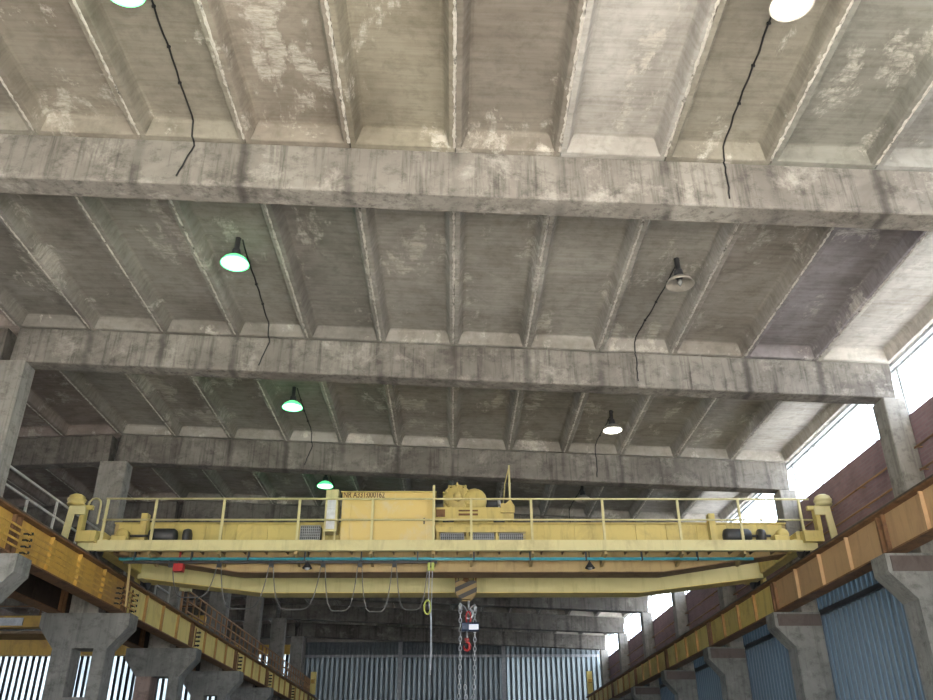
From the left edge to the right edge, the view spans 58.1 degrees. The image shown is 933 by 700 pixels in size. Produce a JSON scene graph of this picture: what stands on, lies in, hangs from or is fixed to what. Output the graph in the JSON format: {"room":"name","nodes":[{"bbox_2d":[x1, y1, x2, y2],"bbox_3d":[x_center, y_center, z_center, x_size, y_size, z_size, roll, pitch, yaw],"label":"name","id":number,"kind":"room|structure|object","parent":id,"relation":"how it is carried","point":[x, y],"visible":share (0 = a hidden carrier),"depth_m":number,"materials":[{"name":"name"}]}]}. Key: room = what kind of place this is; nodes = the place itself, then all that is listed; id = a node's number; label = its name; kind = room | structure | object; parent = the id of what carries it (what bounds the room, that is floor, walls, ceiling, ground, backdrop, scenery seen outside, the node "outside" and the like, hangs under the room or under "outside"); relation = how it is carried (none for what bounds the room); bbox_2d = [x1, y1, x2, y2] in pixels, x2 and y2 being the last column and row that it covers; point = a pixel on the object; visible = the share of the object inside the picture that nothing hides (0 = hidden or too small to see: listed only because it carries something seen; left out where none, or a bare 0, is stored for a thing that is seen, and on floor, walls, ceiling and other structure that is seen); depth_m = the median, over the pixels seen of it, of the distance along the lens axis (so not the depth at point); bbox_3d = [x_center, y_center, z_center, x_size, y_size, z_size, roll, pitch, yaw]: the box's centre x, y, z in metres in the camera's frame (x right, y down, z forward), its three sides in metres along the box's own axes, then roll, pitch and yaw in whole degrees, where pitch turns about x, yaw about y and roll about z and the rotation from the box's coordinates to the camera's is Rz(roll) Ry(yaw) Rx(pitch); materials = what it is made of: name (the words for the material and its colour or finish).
{"room":"factory floor","nodes":[
{"label":"factory floor","id":0,"kind":"room"},
{"bbox_2d":[0,627,306,699],"bbox_3d":[-21.876,21.701,49.531,24.000,10.200,0.380,0,-27,-1],"label":"wall","id":1,"kind":"structure","parent":0,"point":[21,677],"depth_m":50.35,"materials":[{"name":"metal"}]},
{"bbox_2d":[235,645,289,654],"bbox_3d":[-22.190,18.282,51.136,23.400,0.550,0.250,0,-27,-1],"label":"trim","id":2,"kind":"structure","parent":1,"relation":"attached to","point":[287,647],"depth_m":51.20,"materials":[{"name":"orange paint"}]},
{"bbox_2d":[0,597,628,635],"bbox_3d":[-12.742,13.679,44.007,42.040,1.344,11.970,0,-27,-1],"label":"ceiling","id":3,"kind":"structure","parent":0,"point":[234,601],"depth_m":43.97,"materials":[{"name":"concrete"}]},
{"bbox_2d":[3,332,847,544],"bbox_3d":[-7.909,3.967,25.471,33.039,1.108,17.970,0,-27,-1],"label":"ceiling","id":4,"kind":"structure","parent":0,"point":[59,403],"depth_m":21.96,"materials":[{"name":"concrete"}]},
{"bbox_2d":[282,386,302,411],"bbox_3d":[-4.125,1.141,19.986,0.490,0.575,0.490,0,-27,-1],"label":"lamp","id":5,"kind":"object","parent":4,"relation":"hanging from","point":[292,405],"visible":1,"depth_m":19.85,"materials":[{"name":"metal"}]},
{"bbox_2d":[317,475,332,488],"bbox_3d":[-4.240,3.867,25.274,0.490,0.575,0.490,0,-27,-1],"label":"lamp","id":6,"kind":"object","parent":4,"relation":"hanging from","point":[325,484],"visible":0.89,"depth_m":25.11,"materials":[{"name":"metal"}]},
{"bbox_2d":[575,486,590,502],"bbox_3d":[3.526,4.330,25.512,0.490,0.575,0.490,0,-27,-1],"label":"lamp","id":7,"kind":"object","parent":4,"relation":"hanging from","point":[582,492],"visible":0.73,"depth_m":25.47,"materials":[{"name":"metal"}]},
{"bbox_2d":[602,410,622,434],"bbox_3d":[3.545,1.738,20.491,0.490,0.575,0.490,0,-27,-1],"label":"lamp","id":8,"kind":"object","parent":4,"relation":"hanging from","point":[611,428],"visible":1,"depth_m":20.36,"materials":[{"name":"metal"}]},
{"bbox_2d":[303,638,601,699],"bbox_3d":[-1.174,21.829,50.184,18.820,10.400,0.360,0,-27,-1],"label":"wall","id":9,"kind":"structure","parent":0,"point":[415,682],"depth_m":51.14,"materials":[{"name":"grey metal"}]},
{"bbox_2d":[397,642,402,699],"bbox_3d":[-4.054,22.189,49.767,0.240,9.400,0.200,0,-27,-1],"label":"trim","id":10,"kind":"structure","parent":9,"relation":"attached to","point":[399,677],"depth_m":51.02,"materials":[{"name":"metal"}]},
{"bbox_2d":[305,654,599,657],"bbox_3d":[-0.836,18.820,51.608,18.120,0.150,0.200,0,-27,-1],"label":"trim","id":11,"kind":"structure","parent":9,"relation":"attached to","point":[478,655],"depth_m":51.53,"materials":[{"name":"metal"}]},
{"bbox_2d":[501,646,506,699],"bbox_3d":[2.295,22.212,49.869,0.240,9.400,0.200,0,-27,-1],"label":"trim","id":12,"kind":"structure","parent":9,"relation":"attached to","point":[504,694],"depth_m":51.06,"materials":[{"name":"metal"}]},
{"bbox_2d":[0,0,932,363],"bbox_3d":[-7.668,-2.906,12.141,33.044,1.108,11.970,0,-27,-1],"label":"ceiling","id":13,"kind":"structure","parent":0,"point":[847,84],"depth_m":11.97,"materials":[{"name":"concrete"}]},
{"bbox_2d":[111,0,145,7],"bbox_3d":[-3.838,-4.257,9.508,0.490,0.575,0.490,0,-27,-1],"label":"lamp","id":14,"kind":"object","parent":13,"relation":"hanging from","point":[126,3],"visible":1,"depth_m":9.56,"materials":[{"name":"glass"}]},
{"bbox_2d":[220,237,248,271],"bbox_3d":[-3.967,-1.697,14.476,0.490,0.575,0.490,0,-27,-1],"label":"lamp","id":15,"kind":"object","parent":13,"relation":"hanging from","point":[234,261],"visible":1,"depth_m":14.36,"materials":[{"name":"glass"}]},
{"bbox_2d":[666,257,694,291],"bbox_3d":[3.663,-1.345,14.510,0.490,0.575,0.490,0,-27,-1],"label":"lamp","id":16,"kind":"object","parent":13,"relation":"hanging from","point":[680,282],"visible":1,"depth_m":14.50,"materials":[{"name":"metal"}]},
{"bbox_2d":[769,0,814,22],"bbox_3d":[3.575,-4.020,9.339,0.490,0.575,0.490,0,-27,-1],"label":"lamp","id":17,"kind":"object","parent":13,"relation":"hanging from","point":[784,11],"visible":1,"depth_m":9.27,"materials":[{"name":"glass"}]},
{"bbox_2d":[609,396,932,680],"bbox_3d":[8.831,7.056,25.822,0.300,1.950,56.920,0,-27,-1],"label":"wall","id":18,"kind":"structure","parent":0,"point":[871,461],"depth_m":19.48,"materials":[{"name":"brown brick"}]},
{"bbox_2d":[685,590,718,625],"bbox_3d":[8.524,9.135,29.853,0.150,0.491,5.300,0,-27,-1],"label":"wall handrail","id":19,"kind":"object","parent":18,"relation":"attached to","point":[716,590],"visible":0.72,"depth_m":30.15,"materials":[{"name":"metal"}]},
{"bbox_2d":[731,465,798,522],"bbox_3d":[8.848,5.005,25.237,0.060,1.160,6.000,0,-27,-1],"label":"window","id":20,"kind":"structure","parent":18,"relation":"in","point":[791,466],"depth_m":25.35,"materials":[{"name":"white glass"}]},
{"bbox_2d":[605,324,932,640],"bbox_3d":[8.822,5.024,26.869,0.300,0.298,56.920,0,-27,-1],"label":"trim","id":21,"kind":"structure","parent":18,"relation":"attached to","point":[929,331],"depth_m":20.13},
{"bbox_2d":[800,467,891,534],"bbox_3d":[8.715,3.636,19.188,0.150,0.491,5.300,0,-27,-1],"label":"wall handrail","id":22,"kind":"object","parent":18,"relation":"attached to","point":[884,469],"visible":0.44,"depth_m":18.55,"materials":[{"name":"metal"}]},
{"bbox_2d":[792,368,908,501],"bbox_3d":[8.944,2.255,19.905,0.060,1.160,6.000,0,-27,-1],"label":"window","id":23,"kind":"structure","parent":18,"relation":"in","point":[894,371],"depth_m":20.09,"materials":[{"name":"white glass"}]},
{"bbox_2d":[896,333,932,413],"bbox_3d":[9.039,-0.494,14.573,0.060,1.160,6.000,0,-27,-1],"label":"window","id":24,"kind":"structure","parent":18,"relation":"in","point":[930,337],"depth_m":17.11,"materials":[{"name":"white glass"}]},
{"bbox_2d":[914,433,932,470],"bbox_3d":[8.810,0.887,13.856,0.150,0.491,5.300,0,-27,-1],"label":"wall handrail","id":25,"kind":"object","parent":18,"relation":"attached to","point":[931,435],"visible":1,"depth_m":15.99,"materials":[{"name":"brown paint"}]},
{"bbox_2d":[619,570,925,699],"bbox_3d":[8.781,10.255,24.171,0.050,5.250,56.920,0,-27,-1],"label":"wall","id":26,"kind":"structure","parent":0,"point":[870,649],"depth_m":19.21,"materials":[{"name":"blue metal"}]},
{"bbox_2d":[633,583,883,699],"bbox_3d":[8.789,8.669,24.989,0.200,0.120,56.920,0,-27,-1],"label":"trim","id":27,"kind":"structure","parent":26,"relation":"attached to","point":[876,587],"depth_m":19.98,"materials":[{"name":"metal"}]},
{"bbox_3d":[-12.198,13.470,22.306,42.420,0.200,57.220,0,-27,-1],"label":"floor","id":28,"kind":"structure","parent":0,"visible":0},
{"bbox_2d":[0,360,34,603],"bbox_3d":[-9.184,4.424,15.086,2.150,9.238,0.580,0,-27,-1],"label":"concrete column","id":29,"kind":"structure","parent":28,"relation":"on","point":[16,376],"depth_m":16.47,"materials":[{"name":"concrete"}]},
{"bbox_2d":[0,328,16,359],"bbox_3d":[-21.303,0.383,16.953,23.701,1.789,0.400,0,-27,-1],"label":"roof beam","id":30,"kind":"structure","parent":29,"relation":"on","point":[8,338],"depth_m":17.33,"materials":[{"name":"concrete"}]},
{"bbox_2d":[8,573,65,612],"bbox_3d":[-10.032,4.761,18.272,0.360,0.905,5.990,0,-27,-1],"label":"beam","id":31,"kind":"structure","parent":29,"relation":"on","point":[35,592],"depth_m":19.77,"materials":[{"name":"metal"}]},
{"bbox_3d":[-9.293,4.478,18.432,1.153,0.100,5.424,0,-27,-1],"label":"plate","id":32,"kind":"object","parent":31,"relation":"on","visible":0},
{"bbox_2d":[5,466,100,543],"bbox_3d":[-9.246,3.908,18.727,0.048,1.172,5.300,0,-27,-1],"label":"walkway railing","id":33,"kind":"object","parent":32,"relation":"on","point":[28,500],"visible":0.26,"depth_m":18.32,"materials":[{"name":"metal"}]},
{"bbox_2d":[10,509,132,612],"bbox_3d":[-8.512,4.767,18.297,0.360,0.905,5.990,0,-27,-1],"label":"beam","id":34,"kind":"structure","parent":29,"relation":"on","point":[39,569],"depth_m":17.87,"materials":[{"name":"metal"}]},
{"bbox_2d":[0,537,134,611],"bbox_3d":[-8.346,3.799,15.783,0.185,0.072,12.200,0,-27,-1],"label":"bar","id":35,"kind":"object","parent":34,"relation":"attached to","point":[1,538],"visible":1,"depth_m":17.16,"materials":[{"name":"orange paint"}]},
{"bbox_2d":[0,529,135,606],"bbox_3d":[-8.346,3.693,15.838,0.185,0.072,12.200,0,-27,-1],"label":"bar","id":36,"kind":"object","parent":34,"relation":"attached to","point":[25,545],"visible":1,"depth_m":17.12,"materials":[{"name":"orange paint"}]},
{"bbox_2d":[0,514,136,596],"bbox_3d":[-8.347,3.479,15.948,0.185,0.072,12.200,0,-27,-1],"label":"bar","id":37,"kind":"object","parent":34,"relation":"attached to","point":[28,533],"visible":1,"depth_m":17.13,"materials":[{"name":"orange paint"}]},
{"bbox_2d":[0,522,136,601],"bbox_3d":[-8.347,3.586,15.893,0.185,0.072,12.200,0,-27,-1],"label":"bar","id":38,"kind":"object","parent":34,"relation":"attached to","point":[27,539],"visible":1,"depth_m":17.17,"materials":[{"name":"orange paint"}]},
{"bbox_2d":[61,485,837,605],"bbox_3d":[-0.356,5.283,21.023,17.810,2.682,4.582,0,-27,-1],"label":"crane","id":39,"kind":"object","parent":34,"relation":"on","point":[506,559],"visible":0.98,"depth_m":19.89,"materials":[{"name":"beige paint"}]},
{"bbox_2d":[123,561,436,611],"bbox_3d":[-4.303,5.401,19.216,7.250,1.190,0.070,0,-27,-1],"label":"cable","id":40,"kind":"object","parent":39,"relation":"hanging from","point":[170,563],"visible":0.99,"depth_m":19.41,"materials":[{"name":"rubber"}]},
{"bbox_2d":[302,552,311,569],"bbox_3d":[-3.681,4.870,19.478,0.240,0.475,0.240,0,-27,-1],"label":"work lamp","id":41,"kind":"object","parent":39,"relation":"attached to","point":[307,566],"depth_m":19.34,"materials":[{"name":"black metal"}]},
{"bbox_2d":[423,563,433,699],"bbox_3d":[-0.850,6.740,18.564,0.255,4.040,0.080,0,-27,-1],"label":"cable","id":42,"kind":"object","parent":39,"relation":"hanging from","point":[432,567],"visible":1,"depth_m":18.96,"materials":[{"name":"metal"}]},
{"bbox_2d":[435,465,514,521],"bbox_3d":[0.171,4.053,21.758,1.970,1.505,2.420,0,-27,-1],"label":"trolley","id":43,"kind":"object","parent":39,"relation":"on","point":[451,509],"visible":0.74,"depth_m":20.58,"materials":[{"name":"metal"}]},
{"bbox_2d":[455,578,476,619],"bbox_3d":[-0.018,5.608,21.020,0.540,2.206,0.400,0,-27,-1],"label":"hook block","id":44,"kind":"object","parent":43,"relation":"hanging from","point":[465,589],"visible":0.93,"depth_m":20.76,"materials":[{"name":"metal"}]},
{"bbox_2d":[457,603,468,699],"bbox_3d":[-0.104,7.960,19.844,0.370,3.862,0.124,-5,-28,9],"label":"sling","id":45,"kind":"object","parent":44,"relation":"hanging from","point":[460,605],"visible":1,"depth_m":20.21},
{"bbox_2d":[462,611,478,637],"bbox_3d":[0.097,6.713,20.464,0.420,0.688,0.238,0,-27,-1],"label":"scale","id":46,"kind":"object","parent":44,"relation":"hanging from","point":[469,626],"visible":1,"depth_m":20.36,"materials":[{"name":"white"}]},
{"bbox_2d":[468,604,476,699],"bbox_3d":[0.170,7.981,19.911,0.244,3.840,0.286,0,-27,-1],"label":"sling","id":47,"kind":"object","parent":44,"relation":"hanging from","point":[474,606],"visible":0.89,"depth_m":20.30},
{"bbox_2d":[585,552,594,569],"bbox_3d":[2.869,4.894,19.583,0.240,0.475,0.240,0,-27,-1],"label":"work lamp","id":48,"kind":"object","parent":39,"relation":"attached to","point":[589,566],"depth_m":19.45,"materials":[{"name":"black metal"}]},
{"bbox_2d":[39,461,137,699],"bbox_3d":[-9.280,7.173,20.418,2.150,9.238,0.580,0,-27,-1],"label":"concrete column","id":49,"kind":"structure","parent":28,"relation":"on","point":[87,627],"depth_m":20.33,"materials":[{"name":"concrete"}]},
{"bbox_2d":[10,435,116,469],"bbox_3d":[-21.399,3.132,22.285,23.701,1.789,0.400,0,-27,-1],"label":"roof beam","id":50,"kind":"structure","parent":49,"relation":"on","point":[70,451],"depth_m":22.49,"materials":[{"name":"concrete"}]},
{"bbox_2d":[61,591,143,647],"bbox_3d":[-10.127,7.511,23.605,0.360,0.905,5.990,0,-27,-1],"label":"beam","id":51,"kind":"structure","parent":49,"relation":"on","point":[135,640],"depth_m":25.38,"materials":[{"name":"metal"}]},
{"bbox_3d":[-9.389,7.227,23.764,1.153,0.100,5.424,0,-27,-1],"label":"plate","id":52,"kind":"object","parent":51,"relation":"on","visible":0},
{"bbox_2d":[179,587,191,610],"bbox_3d":[-8.778,7.790,26.095,0.340,1.040,0.200,0,-27,-1],"label":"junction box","id":53,"kind":"object","parent":52,"relation":"on","point":[181,589],"visible":0.57,"depth_m":26.15,"materials":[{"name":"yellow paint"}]},
{"bbox_2d":[124,579,196,647],"bbox_3d":[-8.607,7.516,23.629,0.360,0.905,5.990,0,-27,-1],"label":"beam","id":54,"kind":"structure","parent":49,"relation":"on","point":[156,616],"depth_m":23.53,"materials":[{"name":"metal"}]},
{"bbox_2d":[125,585,201,699],"bbox_3d":[-9.375,9.923,25.750,2.150,9.238,0.580,0,-27,-1],"label":"concrete column","id":55,"kind":"structure","parent":28,"relation":"on","point":[161,659],"depth_m":25.64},
{"bbox_2d":[18,501,179,531],"bbox_3d":[-21.494,5.882,27.617,23.701,1.789,0.400,0,-27,-1],"label":"roof beam","id":56,"kind":"structure","parent":55,"relation":"on","point":[166,509],"depth_m":27.82,"materials":[{"name":"concrete"}]},
{"bbox_2d":[191,619,239,670],"bbox_3d":[-8.703,10.266,28.961,0.360,0.905,5.990,0,-27,-1],"label":"beam","id":57,"kind":"structure","parent":55,"relation":"on","point":[218,651],"depth_m":28.90,"materials":[{"name":"metal"}]},
{"bbox_2d":[184,591,243,699],"bbox_3d":[-9.471,12.672,31.082,2.150,9.238,0.580,0,-27,-1],"label":"concrete column","id":58,"kind":"structure","parent":28,"relation":"on","point":[210,680],"depth_m":31.08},
{"bbox_2d":[141,630,195,670],"bbox_3d":[-10.223,10.261,28.937,0.360,0.905,5.990,0,-27,-1],"label":"beam","id":59,"kind":"structure","parent":58,"relation":"on","point":[146,635],"depth_m":26.59,"materials":[{"name":"metal"}]},
{"bbox_3d":[-9.484,9.977,29.096,1.153,0.100,5.424,0,-27,-1],"label":"plate","id":60,"kind":"object","parent":59,"relation":"on","visible":0},
{"bbox_2d":[185,592,231,641],"bbox_3d":[-8.957,9.498,29.353,0.048,0.972,5.960,0,-27,-1],"label":"walkway railing","id":61,"kind":"object","parent":60,"relation":"on","point":[192,593],"visible":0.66,"depth_m":29.05,"materials":[{"name":"metal"}]},
{"bbox_2d":[194,661,225,670],"bbox_3d":[-10.318,13.010,34.269,0.360,0.905,5.990,0,-27,-1],"label":"beam","id":62,"kind":"structure","parent":58,"relation":"on","point":[197,668],"depth_m":32.17,"materials":[{"name":"metal"}]},
{"bbox_2d":[0,597,206,655],"bbox_3d":[-21.822,11.434,34.448,23.350,2.126,3.200,0,-27,-1],"label":"crane","id":63,"kind":"object","parent":62,"relation":"on","point":[12,643],"visible":0.19,"depth_m":34.61,"materials":[{"name":"orange paint"}]},
{"bbox_3d":[-9.580,12.726,34.428,1.153,0.100,5.424,0,-27,-1],"label":"plate","id":64,"kind":"object","parent":62,"relation":"on","visible":0},
{"bbox_2d":[230,622,263,661],"bbox_3d":[-9.052,12.247,34.685,0.048,0.972,5.960,0,-27,-1],"label":"walkway railing","id":65,"kind":"object","parent":64,"relation":"on","point":[233,623],"visible":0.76,"depth_m":34.61,"materials":[{"name":"metal"}]},
{"bbox_2d":[229,595,273,699],"bbox_3d":[-9.566,15.422,36.414,2.150,9.238,0.580,0,-27,-1],"label":"concrete column","id":66,"kind":"structure","parent":28,"relation":"on","point":[252,624],"depth_m":37.44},
{"bbox_2d":[0,585,246,608],"bbox_3d":[-21.686,11.381,38.281,23.701,1.789,0.400,0,-27,-1],"label":"roof beam","id":67,"kind":"structure","parent":66,"relation":"on","point":[8,601],"depth_m":38.32,"materials":[{"name":"concrete"}]},
{"bbox_2d":[235,647,269,686],"bbox_3d":[-8.799,13.015,34.293,0.360,0.905,5.990,0,-27,-1],"label":"beam","id":68,"kind":"structure","parent":66,"relation":"on","point":[255,672],"depth_m":34.30,"materials":[{"name":"metal"}]},
{"bbox_2d":[267,618,286,699],"bbox_3d":[-9.662,18.171,41.746,2.150,9.238,0.580,0,-27,-1],"label":"concrete column","id":69,"kind":"structure","parent":28,"relation":"on","point":[278,625],"depth_m":43.16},
{"bbox_2d":[0,603,277,630],"bbox_3d":[-21.781,14.130,43.613,23.701,1.789,0.400,0,-27,-1],"label":"roof beam","id":70,"kind":"structure","parent":69,"relation":"on","point":[270,611],"depth_m":43.77,"materials":[{"name":"concrete"}]},
{"bbox_2d":[266,666,292,699],"bbox_3d":[-8.894,15.765,39.625,0.360,0.905,5.990,0,-27,-1],"label":"beam","id":71,"kind":"structure","parent":69,"relation":"on","point":[281,685],"depth_m":39.69,"materials":[{"name":"metal"}]},
{"bbox_2d":[288,636,304,686],"bbox_3d":[-9.758,20.921,47.078,2.150,9.238,0.580,0,-27,-1],"label":"concrete column","id":72,"kind":"structure","parent":28,"relation":"on","point":[297,642],"depth_m":48.51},
{"bbox_2d":[226,623,296,639],"bbox_3d":[-21.877,16.880,48.945,23.701,1.789,0.400,0,-27,-1],"label":"roof beam","id":73,"kind":"structure","parent":72,"relation":"on","point":[291,627],"depth_m":49.13,"materials":[{"name":"concrete"}]},
{"bbox_2d":[290,681,310,699],"bbox_3d":[-8.990,18.514,44.957,0.360,0.905,5.990,0,-27,-1],"label":"beam","id":74,"kind":"structure","parent":72,"relation":"on","point":[299,693],"depth_m":44.84,"materials":[{"name":"metal"}]},
{"bbox_2d":[308,692,316,699],"bbox_3d":[-9.058,20.478,48.765,0.360,0.905,2.560,0,-27,-1],"label":"beam","id":75,"kind":"structure","parent":72,"relation":"on","point":[311,696],"depth_m":48.86,"materials":[{"name":"metal"}]},
{"bbox_2d":[310,672,316,694],"bbox_3d":[-9.068,19.674,49.568,0.320,1.250,0.380,0,-27,-1],"label":"crane end stop","id":76,"kind":"object","parent":75,"relation":"on","point":[313,674],"visible":0.93,"depth_m":49.52,"materials":[{"name":"paint"}]},
{"bbox_2d":[599,650,609,685],"bbox_3d":[7.687,21.322,47.170,1.160,8.465,0.605,0,-27,-1],"label":"concrete column","id":77,"kind":"structure","parent":28,"relation":"on","point":[604,657],"depth_m":48.52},
{"bbox_2d":[298,623,605,649],"bbox_3d":[-0.854,16.840,49.342,17.986,1.543,0.400,0,-27,-1],"label":"roof beam","id":78,"kind":"structure","parent":77,"relation":"on","point":[309,630],"depth_m":49.17,"materials":[{"name":"concrete"}]},
{"bbox_2d":[586,692,593,699],"bbox_3d":[7.340,20.538,49.028,0.360,0.905,2.560,0,-27,-1],"label":"beam","id":79,"kind":"structure","parent":77,"relation":"on","point":[590,696],"depth_m":49.09,"materials":[{"name":"metal"}]},
{"bbox_2d":[586,671,592,693],"bbox_3d":[7.330,19.733,49.831,0.320,1.250,0.380,0,-27,-1],"label":"crane end stop","id":80,"kind":"object","parent":79,"relation":"on","point":[588,673],"visible":0.93,"depth_m":49.76,"materials":[{"name":"paint"}]},
{"bbox_2d":[608,633,632,699],"bbox_3d":[7.782,18.572,41.838,1.160,8.465,0.605,0,-27,-1],"label":"concrete column","id":81,"kind":"structure","parent":28,"relation":"on","point":[624,660],"depth_m":43.12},
{"bbox_2d":[279,603,623,633],"bbox_3d":[-0.759,14.090,44.010,17.986,1.543,0.400,0,-27,-1],"label":"roof beam","id":82,"kind":"structure","parent":81,"relation":"on","point":[354,614],"depth_m":43.83,"materials":[{"name":"concrete"}]},
{"bbox_2d":[592,680,612,699],"bbox_3d":[7.408,18.574,45.220,0.360,0.905,5.990,0,-27,-1],"label":"beam","id":83,"kind":"structure","parent":81,"relation":"on","point":[604,692],"depth_m":45.01,"materials":[{"name":"metal"}]},
{"bbox_2d":[631,612,660,699],"bbox_3d":[7.878,15.823,36.506,1.160,8.465,0.605,0,-27,-1],"label":"concrete column","id":84,"kind":"structure","parent":28,"relation":"on","point":[651,691],"depth_m":37.45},
{"bbox_2d":[291,596,647,613],"bbox_3d":[-0.663,11.341,38.678,17.986,1.543,0.400,0,-27,-1],"label":"roof beam","id":85,"kind":"structure","parent":84,"relation":"on","point":[639,605],"depth_m":38.41,"materials":[{"name":"concrete"}]},
{"bbox_2d":[610,665,635,698],"bbox_3d":[7.504,15.824,39.888,0.360,0.905,5.990,0,-27,-1],"label":"beam","id":86,"kind":"structure","parent":84,"relation":"on","point":[622,684],"depth_m":39.82,"materials":[{"name":"metal"}]},
{"bbox_2d":[661,591,697,699],"bbox_3d":[7.974,13.073,31.174,1.160,8.465,0.605,0,-27,-1],"label":"concrete column","id":87,"kind":"structure","parent":28,"relation":"on","point":[682,683],"depth_m":31.38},
{"bbox_2d":[632,645,666,685],"bbox_3d":[7.599,13.075,34.556,0.360,0.905,5.990,0,-27,-1],"label":"beam","id":88,"kind":"structure","parent":87,"relation":"on","point":[649,669],"depth_m":34.43,"materials":[{"name":"metal"}]},
{"bbox_2d":[703,585,751,699],"bbox_3d":[8.069,10.324,25.842,1.160,8.465,0.605,0,-27,-1],"label":"concrete column","id":89,"kind":"structure","parent":28,"relation":"on","point":[729,662],"depth_m":25.92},
{"bbox_2d":[180,501,670,521],"bbox_3d":[-0.472,5.842,28.014,17.986,1.543,0.400,0,-27,-1],"label":"roof beam","id":90,"kind":"structure","parent":89,"relation":"on","point":[191,509],"depth_m":27.92,"materials":[{"name":"concrete"}]},
{"bbox_2d":[662,618,710,669],"bbox_3d":[7.695,10.325,29.224,0.360,0.905,5.990,0,-27,-1],"label":"beam","id":91,"kind":"structure","parent":89,"relation":"on","point":[688,647],"depth_m":29.06,"materials":[{"name":"metal"}]},
{"bbox_2d":[766,490,836,699],"bbox_3d":[8.165,7.574,20.510,1.160,8.465,0.605,0,-27,-1],"label":"concrete column","id":92,"kind":"structure","parent":28,"relation":"on","point":[800,631],"depth_m":20.53,"materials":[{"name":"concrete"}]},
{"bbox_2d":[115,435,789,493],"bbox_3d":[-0.377,3.092,22.682,17.986,1.543,0.400,0,-27,-1],"label":"roof beam","id":93,"kind":"structure","parent":92,"relation":"on","point":[137,450],"depth_m":22.50,"materials":[{"name":"concrete"}]},
{"bbox_2d":[704,577,775,646],"bbox_3d":[7.790,7.576,23.892,0.360,0.905,5.990,0,-27,-1],"label":"beam","id":94,"kind":"structure","parent":92,"relation":"on","point":[747,613],"depth_m":23.59,"materials":[{"name":"metal"}]},
{"bbox_2d":[871,397,932,699],"bbox_3d":[8.260,4.825,15.178,1.160,8.465,0.605,0,-27,-1],"label":"concrete column","id":95,"kind":"structure","parent":28,"relation":"on","point":[908,577],"depth_m":15.43,"materials":[{"name":"concrete"}]},
{"bbox_2d":[10,328,895,404],"bbox_3d":[-0.281,0.343,17.350,17.986,1.543,0.400,0,-27,-1],"label":"roof beam","id":96,"kind":"structure","parent":95,"relation":"on","point":[42,349],"depth_m":17.17,"materials":[{"name":"concrete"}]},
{"bbox_2d":[242,239,269,365],"bbox_3d":[-3.982,-0.803,15.862,0.194,0.893,3.201,2,-27,-5],"label":"cable","id":97,"kind":"object","parent":96,"relation":"attached to","point":[256,284],"visible":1,"depth_m":16.54,"materials":[{"name":"black rubber"}]},
{"bbox_2d":[634,260,679,380],"bbox_3d":[3.590,-0.475,15.859,0.082,0.890,3.124,2,-27,-4],"label":"cable","id":98,"kind":"object","parent":96,"relation":"attached to","point":[679,260],"visible":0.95,"depth_m":16.64,"materials":[{"name":"black rubber"}]},
{"bbox_2d":[767,509,886,611],"bbox_3d":[7.886,4.827,18.560,0.360,0.905,5.990,0,-27,-1],"label":"beam","id":99,"kind":"structure","parent":95,"relation":"on","point":[847,556],"depth_m":18.12,"materials":[{"name":"metal"}]},
{"bbox_3d":[-9.089,1.674,9.754,2.150,9.238,0.580,0,-27,-1],"label":"concrete column","id":100,"kind":"structure","parent":28,"relation":"on","visible":0},
{"bbox_2d":[0,496,25,552],"bbox_3d":[-8.416,2.018,12.965,0.360,0.905,5.990,0,-27,-1],"label":"beam","id":101,"kind":"structure","parent":100,"relation":"on","point":[9,510],"depth_m":15.38,"materials":[{"name":"metal"}]},
{"bbox_3d":[8.356,2.075,9.845,1.160,8.465,0.605,0,-27,-1],"label":"concrete column","id":102,"kind":"structure","parent":28,"relation":"on","visible":0},
{"bbox_2d":[0,134,932,230],"bbox_3d":[-0.186,-2.406,12.018,17.986,1.543,0.400,0,-27,-1],"label":"roof beam","id":103,"kind":"structure","parent":102,"relation":"on","point":[29,164],"depth_m":11.83,"materials":[{"name":"concrete"}]},
{"bbox_2d":[151,0,194,175],"bbox_3d":[-3.908,-3.458,10.704,0.198,0.892,2.785,1,-27,-2],"label":"cable","id":104,"kind":"object","parent":103,"relation":"attached to","point":[153,6],"visible":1,"depth_m":11.34,"materials":[{"name":"black rubber"}]},
{"bbox_2d":[722,16,771,198],"bbox_3d":[3.653,-3.181,10.606,0.056,0.892,2.942,-1,-27,1],"label":"cable","id":105,"kind":"object","parent":103,"relation":"attached to","point":[768,23],"visible":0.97,"depth_m":11.24,"materials":[{"name":"black rubber"}]},
{"bbox_2d":[872,474,932,553],"bbox_3d":[7.981,2.077,13.228,0.360,0.905,5.990,0,-27,-1],"label":"beam","id":106,"kind":"structure","parent":102,"relation":"on","point":[906,521],"depth_m":15.01,"materials":[{"name":"metal"}]},
{"bbox_3d":[-10.414,15.759,39.601,0.360,0.905,5.990,0,-27,-1],"label":"beam","id":107,"kind":"structure","parent":0,"visible":0},
{"bbox_3d":[-9.675,15.475,39.760,1.153,0.100,5.424,0,-27,-1],"label":"plate","id":108,"kind":"object","parent":107,"relation":"on","visible":0},
{"bbox_2d":[262,645,286,676],"bbox_3d":[-9.148,14.996,40.017,0.048,0.972,5.960,0,-27,-1],"label":"walkway railing","id":109,"kind":"object","parent":108,"relation":"on","point":[265,653],"visible":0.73,"depth_m":39.98,"materials":[{"name":"metal"}]},
{"bbox_3d":[-10.509,18.509,44.933,0.360,0.905,5.990,0,-27,-1],"label":"beam","id":110,"kind":"structure","parent":0,"visible":0},
{"bbox_3d":[-9.771,18.225,45.092,1.153,0.100,5.424,0,-27,-1],"label":"plate","id":111,"kind":"object","parent":110,"relation":"on","visible":0},
{"bbox_2d":[286,662,304,688],"bbox_3d":[-9.243,17.746,45.349,0.048,0.972,5.960,0,-27,-1],"label":"walkway railing","id":112,"kind":"object","parent":111,"relation":"on","point":[290,678],"visible":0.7,"depth_m":45.32,"materials":[{"name":"metal"}]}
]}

